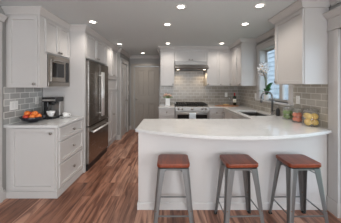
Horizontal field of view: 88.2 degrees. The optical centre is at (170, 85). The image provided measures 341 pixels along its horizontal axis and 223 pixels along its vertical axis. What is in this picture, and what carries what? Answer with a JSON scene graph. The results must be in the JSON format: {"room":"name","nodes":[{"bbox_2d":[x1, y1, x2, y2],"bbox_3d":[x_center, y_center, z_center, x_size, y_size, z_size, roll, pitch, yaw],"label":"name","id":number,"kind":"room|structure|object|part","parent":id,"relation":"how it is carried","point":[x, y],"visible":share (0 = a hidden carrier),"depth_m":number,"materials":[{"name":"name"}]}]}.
{"room":"kitchen","nodes":[
{"label":"kitchen","id":0,"kind":"room"},
{"bbox_2d":[0,6,42,189],"bbox_3d":[-2.120,0.212,0.700,0.120,2.375,7.800,0,0,0],"label":"wall","id":1,"kind":"structure","parent":0,"point":[1,9],"depth_m":2.17,"materials":[{"name":"grey paint"}]},
{"bbox_2d":[0,22,2,202],"bbox_3d":[-2.044,0.315,1.467,0.032,2.170,1.334,0,0,0],"label":"trim","id":2,"kind":"structure","parent":1,"relation":"attached to","point":[1,188],"depth_m":2.11,"materials":[{"name":"paint"}]},
{"bbox_2d":[0,13,7,21],"bbox_3d":[-2.009,-0.815,1.472,0.052,0.070,1.345,0,0,0],"label":"trim","id":3,"kind":"structure","parent":1,"relation":"attached to","point":[3,17],"depth_m":2.11,"materials":[{"name":"paint"}]},
{"bbox_2d":[3,189,5,199],"bbox_3d":[-2.052,1.341,2.160,0.016,0.118,0.050,0,0,0],"label":"baseboard","id":4,"kind":"structure","parent":1,"relation":"attached to","point":[4,190],"depth_m":2.17,"materials":[{"name":"paint"}]},
{"bbox_2d":[3,86,41,124],"bbox_3d":[-2.056,0.242,2.485,0.008,0.485,0.630,0,0,0],"label":"wall tile","id":5,"kind":"structure","parent":1,"relation":"attached to","point":[25,97],"depth_m":2.39,"materials":[{"name":"grey tile"}]},
{"bbox_2d":[10,101,17,109],"bbox_3d":[-2.046,0.255,2.305,0.010,0.114,0.116,0,0,0],"label":"light switch","id":6,"kind":"object","parent":5,"relation":"attached to","point":[13,104],"visible":1,"depth_m":2.29,"materials":[{"name":"white plastic"}]},
{"bbox_2d":[1,6,70,87],"bbox_3d":[-1.816,-0.477,2.489,0.482,0.994,0.698,0,0,0],"label":"upper cabinet","id":7,"kind":"object","parent":1,"relation":"attached to","point":[33,33],"visible":0.98,"depth_m":2.20,"materials":[{"name":"paint"}]},
{"bbox_3d":[-1.835,-0.430,2.190,0.367,0.887,0.020,0,0,0],"label":"door","id":8,"kind":"part","parent":7,"relation":"part of","materials":[{"name":"paint"}]},
{"bbox_3d":[-1.816,-0.930,2.489,0.482,0.087,0.698,0,0,0],"label":"crown","id":9,"kind":"part","parent":7,"relation":"part of","materials":[{"name":"paint"}]},
{"bbox_3d":[-1.635,-0.662,2.420,0.040,0.432,0.267,0,0,0],"label":"door","id":10,"kind":"part","parent":7,"relation":"part of","materials":[{"name":"paint"}]},
{"bbox_2d":[47,54,69,86],"bbox_3d":[-1.771,-0.209,2.583,0.388,0.433,0.487,0,0,0],"label":"microwave","id":11,"kind":"object","parent":7,"relation":"in","point":[58,68],"visible":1,"depth_m":2.51,"materials":[{"name":"silver metal"}]},
{"bbox_3d":[-1.622,-0.208,2.537,0.026,0.300,0.326,0,0,0],"label":"door","id":12,"kind":"part","parent":11,"relation":"part of","materials":[{"name":"metal"}]},
{"bbox_3d":[-1.623,-0.208,2.751,0.024,0.300,0.088,0,0,0],"label":"control panel","id":13,"kind":"part","parent":11,"relation":"part of","materials":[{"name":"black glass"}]},
{"bbox_3d":[-1.635,-0.662,2.695,0.040,0.432,0.267,0,0,0],"label":"door","id":14,"kind":"part","parent":7,"relation":"part of","materials":[{"name":"paint"}]},
{"bbox_2d":[86,26,108,64],"bbox_3d":[-1.690,-0.717,3.338,0.730,0.514,0.920,0,0,0],"label":"upper cabinet","id":15,"kind":"object","parent":1,"relation":"attached to","point":[95,42],"visible":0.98,"depth_m":3.26,"materials":[{"name":"paint"}]},
{"bbox_3d":[-1.395,-0.677,3.110,0.020,0.412,0.444,0,0,0],"label":"door","id":16,"kind":"part","parent":15,"relation":"part of","materials":[{"name":"paint"}]},
{"bbox_3d":[-1.355,-0.930,3.338,0.060,0.087,0.920,0,0,0],"label":"crown","id":17,"kind":"part","parent":15,"relation":"part of","materials":[{"name":"paint"}]},
{"bbox_3d":[-1.395,-0.677,3.564,0.020,0.412,0.449,0,0,0],"label":"door","id":18,"kind":"part","parent":15,"relation":"part of","materials":[{"name":"paint"}]},
{"bbox_2d":[117,52,129,134],"bbox_3d":[-1.690,0.212,5.140,0.740,2.375,1.080,0,0,0],"label":"wall","id":19,"kind":"structure","parent":0,"point":[119,54],"depth_m":4.60,"materials":[{"name":"grey paint"}]},
{"bbox_2d":[120,57,128,138],"bbox_3d":[-1.302,0.325,5.035,0.035,2.150,0.850,0,0,0],"label":"trim","id":20,"kind":"structure","parent":19,"relation":"attached to","point":[122,60],"depth_m":4.67,"materials":[{"name":"paint"}]},
{"bbox_2d":[122,63,127,135],"bbox_3d":[-1.328,0.380,5.040,0.104,2.020,0.630,0,0,0],"label":"door","id":21,"kind":"structure","parent":19,"relation":"in","point":[124,100],"depth_m":5.02,"materials":[{"name":"paint"}]},
{"bbox_2d":[118,48,158,58],"bbox_3d":[-0.850,-0.930,5.110,1.100,0.087,1.140,0,0,0],"label":"trim","id":22,"kind":"structure","parent":19,"relation":"attached to","point":[121,50],"depth_m":5.62,"materials":[{"name":"paint"}]},
{"bbox_2d":[130,59,158,125],"bbox_3d":[0.240,0.212,5.740,3.360,2.375,0.120,0,0,0],"label":"wall","id":23,"kind":"structure","parent":0,"point":[132,61],"depth_m":5.68,"materials":[{"name":"grey paint"}]},
{"bbox_2d":[131,64,158,129],"bbox_3d":[-0.781,0.340,5.669,0.958,2.120,0.022,0,0,0],"label":"trim","id":24,"kind":"structure","parent":23,"relation":"attached to","point":[132,65],"depth_m":5.66,"materials":[{"name":"paint"}]},
{"bbox_2d":[134,67,158,128],"bbox_3d":[-0.770,0.380,5.688,0.800,2.020,0.104,0,0,0],"label":"door","id":25,"kind":"structure","parent":23,"relation":"in","point":[146,79],"depth_m":5.70,"materials":[{"name":"paint"}]},
{"bbox_2d":[0,0,296,54],"bbox_3d":[-0.130,-1.015,1.240,4.100,0.080,9.120,0,0,0],"label":"ceiling","id":26,"kind":"structure","parent":0,"point":[138,25],"depth_m":2.54,"materials":[{"name":"paint"}]},
{"bbox_2d":[176,4,186,8],"bbox_3d":[0.130,-0.971,2.160,0.136,0.007,0.136,0,0,0],"label":"recessed light","id":27,"kind":"object","parent":26,"relation":"in","point":[179,6],"visible":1,"depth_m":2.15,"materials":[{"name":"white plastic"}]},
{"bbox_2d":[254,3,265,7],"bbox_3d":[1.080,-0.971,2.130,0.136,0.007,0.136,0,0,0],"label":"recessed light","id":28,"kind":"object","parent":26,"relation":"in","point":[259,5],"visible":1,"depth_m":2.12,"materials":[{"name":"white"}]},
{"bbox_2d":[159,50,159,104],"bbox_3d":[-0.240,0.212,5.180,0.120,2.375,1.000,0,0,0],"label":"wall","id":29,"kind":"structure","parent":0,"point":[159,50],"depth_m":4.68,"materials":[{"name":"grey paint"}]},
{"bbox_2d":[0,129,340,222],"bbox_3d":[-0.130,1.430,1.240,4.100,0.060,9.120,0,0,0],"label":"floor","id":30,"kind":"structure","parent":0,"point":[107,192],"depth_m":2.06,"materials":[{"name":"brown wood"}]},
{"bbox_2d":[6,119,82,197],"bbox_3d":[-1.712,0.959,2.493,0.689,0.883,0.690,0,0,0],"label":"base cabinet","id":31,"kind":"object","parent":30,"relation":"on","point":[40,162],"visible":0.99,"depth_m":2.20,"materials":[{"name":"paint"}]},
{"bbox_3d":[-1.710,0.912,2.190,0.547,0.762,0.020,0,0,0],"label":"door","id":32,"kind":"part","parent":31,"relation":"part of","materials":[{"name":"paint"}]},
{"bbox_2d":[3,116,83,127],"bbox_3d":[-1.723,0.501,2.503,0.670,0.032,0.670,0,0,0],"label":"countertop","id":33,"kind":"structure","parent":31,"relation":"on","point":[58,122],"depth_m":2.28,"materials":[{"name":"white stone"}]},
{"bbox_2d":[18,114,45,122],"bbox_3d":[-1.865,0.447,2.385,0.296,0.075,0.296,0,0,0],"label":"fruit bowl","id":34,"kind":"object","parent":33,"relation":"on","point":[36,119],"visible":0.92,"depth_m":2.30,"materials":[{"name":"black ceramic"}]},
{"bbox_2d":[42,97,63,118],"bbox_3d":[-1.804,0.327,2.678,0.207,0.315,0.255,0,0,0],"label":"coffee maker","id":35,"kind":"object","parent":33,"relation":"on","point":[49,103],"visible":0.72,"depth_m":2.65,"materials":[{"name":"black plastic"}]},
{"bbox_3d":[-1.870,0.344,2.675,0.070,0.210,0.080,0,0,0],"label":"water tank","id":36,"kind":"part","parent":35,"relation":"part of","materials":[{"name":"black plastic"}]},
{"bbox_2d":[46,110,54,115],"bbox_3d":[-1.774,0.408,2.610,0.118,0.075,0.118,0,0,12],"label":"cup","id":37,"kind":"object","parent":35,"relation":"on","point":[49,113],"visible":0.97,"depth_m":2.58,"materials":[{"name":"white ceramic"}]},
{"bbox_3d":[-1.612,0.475,2.710,0.168,0.018,0.168,0,0,0],"label":"saucer","id":38,"kind":"object","parent":33,"relation":"on","visible":0},
{"bbox_2d":[62,112,70,116],"bbox_3d":[-1.610,0.444,2.711,0.099,0.065,0.099,0,0,28],"label":"cup","id":39,"kind":"object","parent":38,"relation":"on","point":[65,114],"visible":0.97,"depth_m":2.69,"materials":[{"name":"white ceramic"}]},
{"bbox_3d":[-1.410,1.147,2.527,0.020,0.292,0.592,0,0,0],"label":"drawer","id":40,"kind":"part","parent":31,"relation":"part of","materials":[{"name":"paint"}]},
{"bbox_3d":[-1.410,0.850,2.527,0.020,0.267,0.592,0,0,0],"label":"drawer","id":41,"kind":"part","parent":31,"relation":"part of","materials":[{"name":"paint"}]},
{"bbox_3d":[-1.410,0.615,2.527,0.020,0.167,0.592,0,0,0],"label":"drawer","id":42,"kind":"part","parent":31,"relation":"part of","materials":[{"name":"paint"}]},
{"bbox_2d":[43,24,88,172],"bbox_3d":[-1.691,0.213,2.828,0.732,2.374,0.095,0,0,0],"label":"panel","id":43,"kind":"object","parent":30,"relation":"on","point":[74,102],"visible":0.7,"depth_m":2.84,"materials":[{"name":"paint"}]},
{"bbox_3d":[-1.488,-0.930,2.827,0.327,0.087,0.094,0,0,0],"label":"crown","id":44,"kind":"part","parent":43,"relation":"part of","materials":[{"name":"paint"}]},
{"bbox_2d":[86,60,110,170],"bbox_3d":[-1.643,0.487,3.337,0.754,1.825,0.905,0,0,0],"label":"refrigerator","id":45,"kind":"object","parent":30,"relation":"on","point":[97,122],"visible":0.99,"depth_m":3.18,"materials":[{"name":"silver metal"}]},
{"bbox_3d":[-1.368,0.121,3.111,0.060,1.087,0.448,0,0,0],"label":"door","id":46,"kind":"part","parent":45,"relation":"part of","materials":[{"name":"metal"}]},
{"bbox_3d":[-1.368,0.982,3.337,0.060,0.607,0.901,0,0,0],"label":"freezer drawer","id":47,"kind":"part","parent":45,"relation":"part of","materials":[{"name":"metal"}]},
{"bbox_3d":[-1.303,0.150,3.300,0.074,0.820,0.032,0,0,0],"label":"handle","id":48,"kind":"part","parent":45,"relation":"part of","materials":[{"name":"metal"}]},
{"bbox_3d":[-1.368,0.121,3.564,0.060,1.087,0.448,0,0,0],"label":"door","id":49,"kind":"part","parent":45,"relation":"part of","materials":[{"name":"metal"}]},
{"bbox_3d":[-1.303,0.150,3.375,0.074,0.820,0.032,0,0,0],"label":"handle","id":50,"kind":"part","parent":45,"relation":"part of","materials":[{"name":"metal"}]},
{"bbox_2d":[105,41,118,146],"bbox_3d":[-1.690,0.213,4.197,0.730,2.374,0.795,0,0,0],"label":"pantry cabinet","id":51,"kind":"object","parent":30,"relation":"on","point":[111,49],"visible":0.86,"depth_m":4.20,"materials":[{"name":"paint"}]},
{"bbox_3d":[-1.395,-0.552,4.000,0.020,0.662,0.377,0,0,0],"label":"door","id":52,"kind":"part","parent":51,"relation":"part of","materials":[{"name":"paint"}]},
{"bbox_3d":[-1.395,0.698,4.000,0.020,1.162,0.377,0,0,0],"label":"door","id":53,"kind":"part","parent":51,"relation":"part of","materials":[{"name":"paint"}]},
{"bbox_3d":[-1.395,-0.052,4.197,0.020,0.302,0.772,0,0,0],"label":"drawer","id":54,"kind":"part","parent":51,"relation":"part of","materials":[{"name":"paint"}]},
{"bbox_3d":[-1.355,-0.930,4.197,0.060,0.087,0.795,0,0,0],"label":"crown","id":55,"kind":"part","parent":51,"relation":"part of","materials":[{"name":"paint"}]},
{"bbox_3d":[-1.395,0.698,4.393,0.020,1.162,0.382,0,0,0],"label":"door","id":56,"kind":"part","parent":51,"relation":"part of","materials":[{"name":"paint"}]},
{"bbox_3d":[-1.395,-0.552,4.393,0.020,0.662,0.382,0,0,0],"label":"door","id":57,"kind":"part","parent":51,"relation":"part of","materials":[{"name":"paint"}]},
{"bbox_2d":[159,108,174,118],"bbox_3d":[-0.086,0.959,4.349,0.372,0.883,0.642,0,0,0],"label":"base cabinet","id":58,"kind":"object","parent":30,"relation":"on","point":[164,113],"visible":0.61,"depth_m":4.08,"materials":[{"name":"paint"}]},
{"bbox_2d":[158,104,174,107],"bbox_3d":[-0.088,0.500,4.362,0.380,0.031,0.615,0,0,0],"label":"countertop","id":59,"kind":"structure","parent":58,"relation":"on","point":[160,105],"depth_m":4.16,"materials":[{"name":"white stone"}]},
{"bbox_2d":[165,98,169,105],"bbox_3d":[-0.070,0.395,4.380,0.110,0.180,0.110,0,0,0],"label":"vase","id":60,"kind":"object","parent":59,"relation":"on","point":[167,100],"visible":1,"depth_m":4.33,"materials":[{"name":"white ceramic"}]},
{"bbox_3d":[-0.086,0.615,4.070,0.349,0.167,0.020,0,0,0],"label":"drawer","id":61,"kind":"part","parent":58,"relation":"part of","materials":[{"name":"paint"}]},
{"bbox_3d":[-0.086,0.998,4.070,0.349,0.562,0.020,0,0,0],"label":"door","id":62,"kind":"part","parent":58,"relation":"part of","materials":[{"name":"paint"}]},
{"bbox_2d":[153,154,193,222],"bbox_3d":[0.028,1.069,1.785,0.402,0.662,0.338,0,0,0],"label":"bar stool","id":63,"kind":"object","parent":30,"relation":"on","point":[166,162],"visible":1,"depth_m":1.66,"materials":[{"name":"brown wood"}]},
{"bbox_3d":[-0.125,1.088,1.665,0.118,0.600,0.102,0,0,-45],"label":"leg","id":64,"kind":"part","parent":63,"relation":"part of","materials":[{"name":"grey metal"}]},
{"bbox_3d":[0.028,0.756,1.785,0.316,0.036,0.250,0,0,0],"label":"seat","id":65,"kind":"part","parent":63,"relation":"part of","materials":[{"name":"brown wood"}]},
{"bbox_3d":[0.166,1.088,1.680,0.120,0.600,0.121,0,0,0],"label":"leg","id":66,"kind":"part","parent":63,"relation":"part of","materials":[{"name":"grey metal"}]},
{"bbox_2d":[175,102,208,118],"bbox_3d":[0.499,0.910,4.311,0.778,0.980,0.707,0,0,0],"label":"range","id":67,"kind":"object","parent":30,"relation":"on","point":[182,109],"visible":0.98,"depth_m":4.02,"materials":[{"name":"metal"}]},
{"bbox_3d":[0.499,0.912,4.037,0.768,0.655,0.044,0,0,0],"label":"oven door","id":68,"kind":"part","parent":67,"relation":"part of","materials":[{"name":"metal"}]},
{"bbox_3d":[0.499,0.525,4.037,0.778,0.110,0.045,0,0,0],"label":"control panel","id":69,"kind":"part","parent":67,"relation":"part of","materials":[{"name":"metal"}]},
{"bbox_2d":[189,113,195,118],"bbox_3d":[0.495,0.753,3.965,0.150,0.292,0.056,0,0,0],"label":"dish towel","id":70,"kind":"object","parent":67,"relation":"hanging from","point":[191,115],"visible":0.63,"depth_m":3.94,"materials":[{"name":"fabric"}]},
{"bbox_2d":[209,108,222,118],"bbox_3d":[1.335,0.959,4.349,0.880,0.883,0.642,0,0,0],"label":"base cabinet","id":71,"kind":"object","parent":30,"relation":"on","point":[214,113],"visible":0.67,"depth_m":4.08,"materials":[{"name":"paint"}]},
{"bbox_3d":[1.062,0.615,4.070,0.312,0.167,0.020,0,0,0],"label":"drawer","id":72,"kind":"part","parent":71,"relation":"part of","materials":[{"name":"paint"}]},
{"bbox_2d":[137,132,327,209],"bbox_3d":[0.707,0.959,2.274,2.167,0.883,0.572,0,0,0],"label":"base cabinet","id":73,"kind":"object","parent":30,"relation":"on","point":[203,154],"visible":0.59,"depth_m":2.00,"materials":[{"name":"paint"}]},
{"bbox_3d":[0.693,1.361,2.274,2.139,0.078,0.572,0,0,0],"label":"baseboard","id":74,"kind":"part","parent":73,"relation":"part of","materials":[{"name":"white wood"}]},
{"bbox_2d":[136,104,331,139],"bbox_3d":[0.698,0.501,3.177,2.186,0.032,2.985,0,0,0],"label":"countertop","id":75,"kind":"structure","parent":73,"relation":"on","point":[268,127],"depth_m":2.06,"materials":[{"name":"white stone"}]},
{"bbox_2d":[215,105,238,106],"bbox_3d":[1.360,0.475,4.258,0.580,0.018,0.270,0,0,-3],"label":"cutting board","id":76,"kind":"object","parent":75,"relation":"on","point":[215,105],"visible":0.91,"depth_m":4.21,"materials":[{"name":"brown wood"}]},
{"bbox_2d":[233,93,235,104],"bbox_3d":[1.545,0.313,4.240,0.077,0.306,0.077,0,0,0],"label":"wine bottle","id":77,"kind":"object","parent":76,"relation":"on","point":[234,96],"visible":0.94,"depth_m":4.21,"materials":[{"name":"black glass"}]},
{"bbox_2d":[241,112,266,115],"bbox_3d":[1.488,0.619,3.160,0.419,0.202,0.624,0,0,0],"label":"sink","id":78,"kind":"object","parent":75,"relation":"in","point":[246,113],"visible":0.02,"depth_m":3.46,"materials":[{"name":"metal"}]},
{"bbox_2d":[260,91,274,114],"bbox_3d":[1.665,0.284,3.013,0.226,0.400,0.102,0,0,29],"label":"faucet","id":79,"kind":"object","parent":75,"relation":"on","point":[270,93],"visible":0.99,"depth_m":3.00,"materials":[{"name":"silver metal"}]},
{"bbox_2d":[275,106,279,115],"bbox_3d":[1.742,0.403,2.862,0.063,0.163,0.056,0,0,37],"label":"soap dispenser","id":80,"kind":"object","parent":75,"relation":"on","point":[277,109],"visible":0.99,"depth_m":2.84,"materials":[{"name":"black plastic"}]},
{"bbox_2d":[276,108,279,115],"bbox_3d":[1.745,0.422,2.860,0.056,0.125,0.056,0,0,0],"label":"bottle","id":81,"kind":"object","parent":80,"relation":"attached to","point":[277,110],"depth_m":2.84,"materials":[{"name":"black glass"}]},
{"bbox_3d":[1.702,0.354,2.145,0.178,0.260,0.178,0,0,0],"label":"glass jar","id":82,"kind":"object","parent":75,"relation":"on","visible":0},
{"bbox_2d":[304,119,311,124],"bbox_3d":[1.663,0.439,2.129,0.074,0.074,0.076,0,0,0],"label":"lemon","id":83,"kind":"object","parent":82,"relation":"in","point":[307,121],"visible":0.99,"depth_m":2.10,"materials":[{"name":"yellow food"}]},
{"bbox_2d":[305,113,312,119],"bbox_3d":[1.668,0.367,2.120,0.074,0.074,0.076,0,0,0],"label":"lemon","id":84,"kind":"object","parent":83,"relation":"on","point":[309,116],"visible":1,"depth_m":2.10,"materials":[{"name":"yellow food"}]},
{"bbox_2d":[311,119,318,125],"bbox_3d":[1.736,0.439,2.119,0.074,0.074,0.076,0,0,0],"label":"lemon","id":85,"kind":"object","parent":82,"relation":"in","point":[314,122],"visible":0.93,"depth_m":2.10,"materials":[{"name":"yellow food"}]},
{"bbox_2d":[312,113,318,118],"bbox_3d":[1.741,0.367,2.128,0.074,0.074,0.076,0,0,0],"label":"lemon","id":86,"kind":"object","parent":85,"relation":"on","point":[315,116],"visible":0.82,"depth_m":2.10,"materials":[{"name":"yellow food"}]},
{"bbox_2d":[223,109,245,118],"bbox_3d":[1.484,0.959,3.335,0.622,0.883,1.450,0,0,0],"label":"base cabinet","id":87,"kind":"object","parent":30,"relation":"on","point":[227,114],"visible":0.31,"depth_m":3.56,"materials":[{"name":"paint"}]},
{"bbox_3d":[1.215,0.905,3.760,0.020,0.747,0.497,0,0,0],"label":"door","id":88,"kind":"part","parent":87,"relation":"part of","materials":[{"name":"paint"}]},
{"bbox_3d":[1.215,0.905,3.285,0.020,0.747,0.427,0,0,0],"label":"door","id":89,"kind":"part","parent":87,"relation":"part of","materials":[{"name":"paint"}]},
{"bbox_2d":[214,154,263,222],"bbox_3d":[0.685,1.069,1.785,0.402,0.662,0.338,0,0,-2],"label":"bar stool","id":90,"kind":"object","parent":30,"relation":"on","point":[231,163],"visible":1,"depth_m":1.68,"materials":[{"name":"grey metal"}]},
{"bbox_3d":[0.528,1.088,1.901,0.117,0.600,0.102,0,0,43],"label":"leg","id":91,"kind":"part","parent":90,"relation":"part of","materials":[{"name":"grey metal"}]},
{"bbox_3d":[0.535,1.088,1.660,0.102,0.600,0.117,0,0,43],"label":"leg","id":92,"kind":"part","parent":90,"relation":"part of","materials":[{"name":"grey metal"}]},
{"bbox_3d":[0.685,0.756,1.785,0.316,0.036,0.250,0,0,-2],"label":"seat","id":93,"kind":"part","parent":90,"relation":"part of","materials":[{"name":"brown wood"}]},
{"bbox_3d":[0.835,1.088,1.910,0.102,0.600,0.118,0,0,43],"label":"leg","id":94,"kind":"part","parent":90,"relation":"part of","materials":[{"name":"grey metal"}]},
{"bbox_3d":[0.842,1.088,1.669,0.118,0.600,0.102,0,0,43],"label":"leg","id":95,"kind":"part","parent":90,"relation":"part of","materials":[{"name":"grey metal"}]},
{"bbox_2d":[268,154,328,222],"bbox_3d":[1.285,1.069,1.785,0.402,0.662,0.338,0,0,-1],"label":"bar stool","id":96,"kind":"object","parent":30,"relation":"on","point":[296,165],"visible":1,"depth_m":1.69,"materials":[{"name":"grey metal"}]},
{"bbox_3d":[1.129,1.088,1.902,0.118,0.600,0.102,0,0,44],"label":"leg","id":97,"kind":"part","parent":96,"relation":"part of","materials":[{"name":"grey metal"}]},
{"bbox_3d":[1.134,1.088,1.662,0.102,0.600,0.118,0,0,44],"label":"leg","id":98,"kind":"part","parent":96,"relation":"part of","materials":[{"name":"grey metal"}]},
{"bbox_3d":[1.285,0.756,1.785,0.316,0.036,0.250,0,0,-1],"label":"seat","id":99,"kind":"part","parent":96,"relation":"part of","materials":[{"name":"brown wood"}]},
{"bbox_3d":[1.436,1.088,1.908,0.102,0.600,0.117,0,0,44],"label":"leg","id":100,"kind":"part","parent":96,"relation":"part of","materials":[{"name":"grey metal"}]},
{"bbox_3d":[1.441,1.088,1.668,0.117,0.600,0.102,0,0,44],"label":"leg","id":101,"kind":"part","parent":96,"relation":"part of","materials":[{"name":"grey metal"}]},
{"bbox_2d":[242,2,340,202],"bbox_3d":[1.880,0.212,1.240,0.160,2.375,8.880,0,0,0],"label":"wall","id":102,"kind":"structure","parent":0,"point":[338,4],"depth_m":1.86,"materials":[{"name":"grey paint"}]},
{"bbox_2d":[229,38,256,85],"bbox_3d":[1.605,-0.490,3.977,0.375,0.969,0.745,0,0,0],"label":"upper cabinet","id":103,"kind":"object","parent":102,"relation":"attached to","point":[243,53],"visible":0.98,"depth_m":3.66,"materials":[{"name":"paint"}]},
{"bbox_3d":[1.487,-0.454,4.169,0.020,0.886,0.327,0,0,0],"label":"door","id":104,"kind":"part","parent":103,"relation":"part of","materials":[{"name":"paint"}]},
{"bbox_3d":[1.487,-0.454,3.834,0.020,0.886,0.327,0,0,0],"label":"door","id":105,"kind":"part","parent":103,"relation":"part of","materials":[{"name":"paint"}]},
{"bbox_3d":[1.605,-0.942,3.977,0.375,0.065,0.745,0,0,0],"label":"crown","id":106,"kind":"part","parent":103,"relation":"part of","materials":[{"name":"paint"}]},
{"bbox_2d":[255,28,274,42],"bbox_3d":[1.770,-0.930,3.100,0.060,0.087,1.080,0,0,0],"label":"trim","id":107,"kind":"structure","parent":102,"relation":"attached to","point":[271,32],"depth_m":3.26,"materials":[{"name":"paint"}]},
{"bbox_2d":[260,44,287,101],"bbox_3d":[1.875,-0.225,3.105,0.150,0.990,0.890,0,0,0],"label":"window","id":108,"kind":"structure","parent":102,"relation":"in","point":[264,52],"depth_m":3.51,"materials":[{"name":"paint"}]},
{"bbox_2d":[255,37,292,103],"bbox_3d":[1.778,-0.278,3.105,0.045,1.095,1.100,0,0,0],"label":"trim","id":109,"kind":"structure","parent":102,"relation":"attached to","point":[270,42],"depth_m":3.36,"materials":[{"name":"paint"}]},
{"bbox_2d":[255,99,293,106],"bbox_3d":[1.835,0.285,3.105,0.170,0.030,1.090,0,0,0],"label":"trim","id":110,"kind":"structure","parent":102,"relation":"attached to","point":[263,100],"depth_m":2.88,"materials":[{"name":"paint"}]},
{"bbox_2d":[257,62,272,99],"bbox_3d":[1.784,-0.093,3.354,0.249,0.724,0.418,0,0,20],"label":"potted orchid","id":111,"kind":"object","parent":110,"relation":"on","point":[263,67],"visible":0.98,"depth_m":3.31,"materials":[{"name":"white plant"}]},
{"bbox_3d":[1.835,0.217,3.360,0.114,0.105,0.114,0,0,0],"label":"pot","id":112,"kind":"part","parent":111,"relation":"part of","materials":[{"name":"white ceramic"}]},
{"bbox_2d":[238,84,327,127],"bbox_3d":[1.796,0.223,3.335,0.008,0.525,2.690,0,0,0],"label":"wall tile","id":113,"kind":"structure","parent":102,"relation":"attached to","point":[313,97],"depth_m":2.38,"materials":[{"name":"grey tile"}]},
{"bbox_2d":[296,96,299,103],"bbox_3d":[1.787,0.195,2.470,0.009,0.114,0.070,0,0,0],"label":"wall outlet","id":114,"kind":"object","parent":113,"relation":"attached to","point":[297,97],"visible":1,"depth_m":2.46,"materials":[{"name":"white plastic"}]},
{"bbox_2d":[268,0,329,84],"bbox_3d":[1.613,-0.497,2.263,0.353,0.954,0.665,0,0,0],"label":"upper cabinet","id":115,"kind":"object","parent":102,"relation":"attached to","point":[301,34],"visible":0.99,"depth_m":2.00,"materials":[{"name":"paint"}]},
{"bbox_3d":[1.507,-0.455,2.263,0.020,0.858,0.532,0,0,0],"label":"door","id":116,"kind":"part","parent":115,"relation":"part of","materials":[{"name":"paint"}]},
{"bbox_3d":[1.613,-0.930,2.263,0.353,0.087,0.665,0,0,0],"label":"crown","id":117,"kind":"part","parent":115,"relation":"part of","materials":[{"name":"paint"}]},
{"bbox_2d":[322,5,340,19],"bbox_3d":[1.744,-0.780,1.407,0.052,0.070,1.165,0,0,0],"label":"trim","id":118,"kind":"structure","parent":102,"relation":"attached to","point":[336,11],"depth_m":1.89,"materials":[{"name":"paint"}]},
{"bbox_2d":[327,14,340,217],"bbox_3d":[1.781,0.325,1.408,0.038,2.150,1.164,0,0,0],"label":"trim","id":119,"kind":"structure","parent":102,"relation":"attached to","point":[334,24],"depth_m":1.91,"materials":[{"name":"paint"}]},
{"bbox_2d":[329,0,340,5],"bbox_3d":[1.770,-0.930,-0.620,0.060,0.087,5.160,0,0,0],"label":"trim","id":120,"kind":"structure","parent":102,"relation":"attached to","point":[332,2],"depth_m":1.92,"materials":[{"name":"paint"}]},
{"bbox_3d":[0.810,0.212,4.740,1.980,2.375,0.120,0,0,0],"label":"wall","id":121,"kind":"structure","parent":0,"visible":0},
{"bbox_2d":[158,46,173,85],"bbox_3d":[-0.106,-0.490,4.480,0.407,0.969,0.380,0,0,0],"label":"upper cabinet","id":122,"kind":"object","parent":121,"relation":"attached to","point":[166,52],"visible":0.99,"depth_m":4.37,"materials":[{"name":"paint"}]},
{"bbox_3d":[-0.106,-0.942,4.480,0.407,0.065,0.380,0,0,0],"label":"crown","id":123,"kind":"part","parent":122,"relation":"part of","materials":[{"name":"paint"}]},
{"bbox_2d":[174,46,206,62],"bbox_3d":[0.499,-0.790,4.480,0.798,0.369,0.380,0,0,0],"label":"upper cabinet","id":124,"kind":"object","parent":121,"relation":"attached to","point":[181,53],"visible":0.99,"depth_m":4.37,"materials":[{"name":"paint"}]},
{"bbox_3d":[0.299,-0.753,4.360,0.386,0.286,0.020,0,0,0],"label":"door","id":125,"kind":"part","parent":124,"relation":"part of","materials":[{"name":"paint"}]},
{"bbox_3d":[0.499,-0.942,4.320,0.798,0.065,0.060,0,0,0],"label":"crown","id":126,"kind":"part","parent":124,"relation":"part of","materials":[{"name":"paint"}]},
{"bbox_2d":[175,61,208,70],"bbox_3d":[0.499,-0.494,4.375,0.782,0.218,0.590,0,0,0],"label":"range hood","id":127,"kind":"object","parent":124,"relation":"attached to","point":[179,65],"visible":1,"depth_m":4.18,"materials":[{"name":"metal"}]},
{"bbox_3d":[0.699,-0.753,4.360,0.386,0.286,0.020,0,0,0],"label":"door","id":128,"kind":"part","parent":124,"relation":"part of","materials":[{"name":"paint"}]},
{"bbox_2d":[160,63,237,103],"bbox_3d":[0.758,-0.083,4.676,2.067,1.135,0.008,0,0,0],"label":"wall tile","id":129,"kind":"structure","parent":121,"relation":"attached to","point":[188,86],"depth_m":4.67,"materials":[{"name":"grey tile"}]},
{"bbox_2d":[204,46,230,85],"bbox_3d":[1.206,-0.490,4.480,0.611,0.969,0.380,0,0,0],"label":"upper cabinet","id":130,"kind":"object","parent":121,"relation":"attached to","point":[218,57],"visible":0.95,"depth_m":4.37,"materials":[{"name":"paint"}]},
{"bbox_3d":[1.053,-0.454,4.360,0.291,0.886,0.020,0,0,0],"label":"door","id":131,"kind":"part","parent":130,"relation":"part of","materials":[{"name":"paint"}]},
{"bbox_3d":[1.190,-0.942,4.320,0.577,0.065,0.060,0,0,0],"label":"crown","id":132,"kind":"part","parent":130,"relation":"part of","materials":[{"name":"paint"}]},
{"bbox_3d":[1.355,-0.454,4.360,0.287,0.886,0.020,0,0,0],"label":"door","id":133,"kind":"part","parent":130,"relation":"part of","materials":[{"name":"paint"}]},
{"label":"outside","id":134,"kind":"structure","parent":0,"visible":0},
{"bbox_3d":[7.000,1.950,5.000,10.000,0.100,22.000,0,0,0],"label":"ground","id":135,"kind":"structure","parent":134,"visible":0},
{"bbox_2d":[268,50,287,99],"bbox_3d":[4.620,-1.025,8.400,0.160,5.850,9.200,0,0,0],"label":"house","id":136,"kind":"structure","parent":135,"relation":"on","point":[271,54],"depth_m":7.84,"materials":[{"name":"white"}]}
]}

